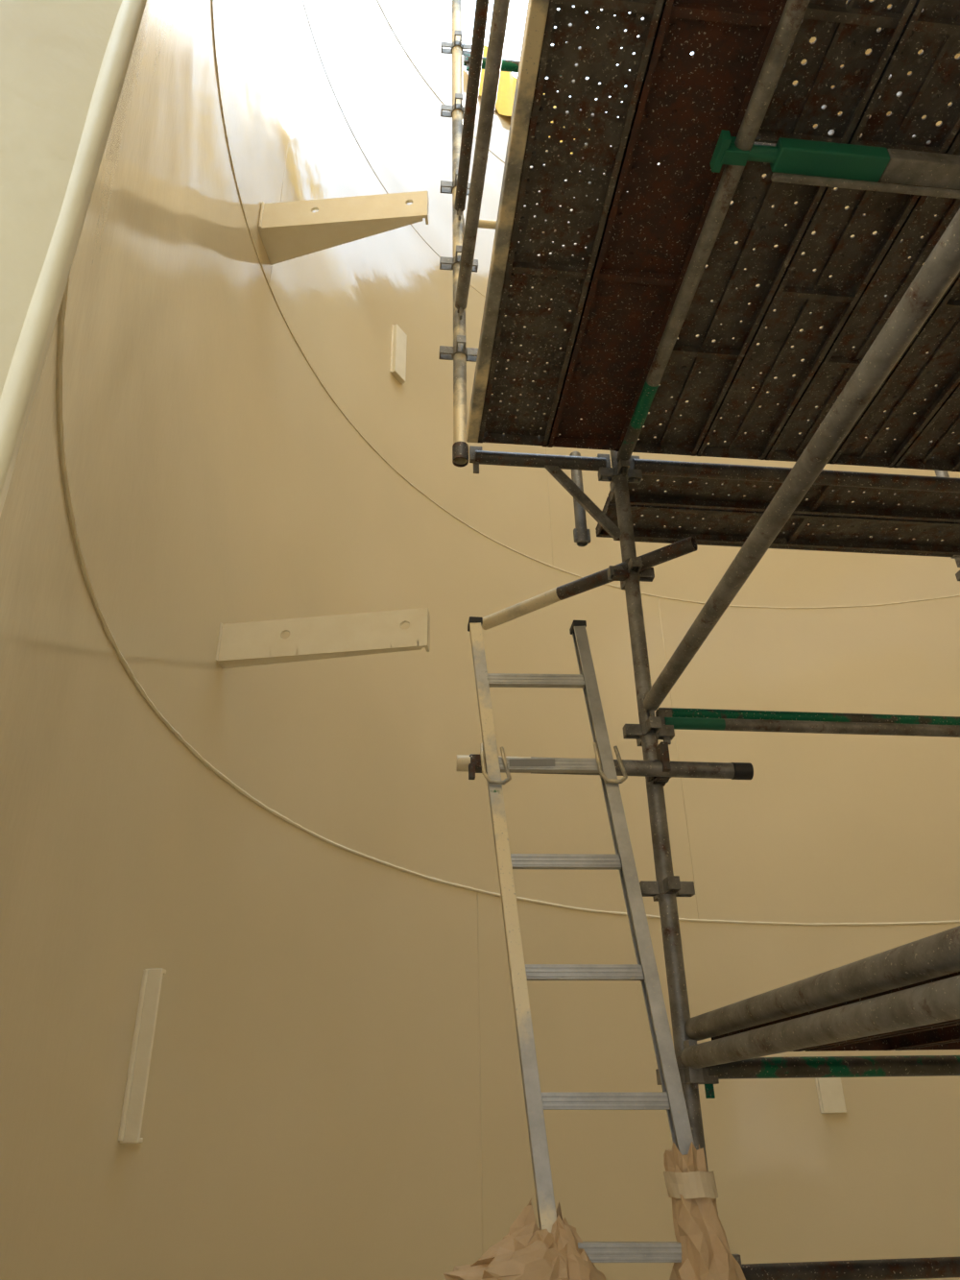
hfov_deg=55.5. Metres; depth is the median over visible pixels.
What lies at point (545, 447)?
trim
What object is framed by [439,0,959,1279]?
scaffolding
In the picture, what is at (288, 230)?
wall bracket
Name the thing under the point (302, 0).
trim
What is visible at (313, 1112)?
wall
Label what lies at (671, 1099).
ladder
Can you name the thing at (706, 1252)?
paper
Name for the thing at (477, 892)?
trim
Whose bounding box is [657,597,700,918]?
trim
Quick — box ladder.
[467,616,695,1262]
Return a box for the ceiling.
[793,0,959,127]
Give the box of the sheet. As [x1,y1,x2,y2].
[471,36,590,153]
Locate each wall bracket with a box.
[216,607,430,668]
[258,191,429,265]
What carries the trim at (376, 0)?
attached to the wall at (313, 1112)
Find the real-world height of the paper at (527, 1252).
0.467 m
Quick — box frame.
[0,0,143,498]
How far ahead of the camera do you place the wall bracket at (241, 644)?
3.22 m
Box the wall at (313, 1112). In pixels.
[0,0,959,1279]
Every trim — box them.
[302,0,485,297]
[376,0,865,215]
[477,892,483,1255]
[545,447,554,566]
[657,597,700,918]
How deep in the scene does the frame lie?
0.33 m
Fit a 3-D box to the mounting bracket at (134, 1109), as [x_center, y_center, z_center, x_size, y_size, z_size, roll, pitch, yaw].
[-0.907,1.132,2.493,0.059,0.427,0.142,-1,-28,0]
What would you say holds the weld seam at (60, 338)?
attached to the wall at (313, 1112)
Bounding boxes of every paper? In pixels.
[443,1198,606,1279]
[663,1141,746,1279]
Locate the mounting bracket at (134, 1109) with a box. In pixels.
[118,967,166,1143]
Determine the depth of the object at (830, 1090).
5.24 m
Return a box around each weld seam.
[56,276,959,925]
[211,0,959,608]

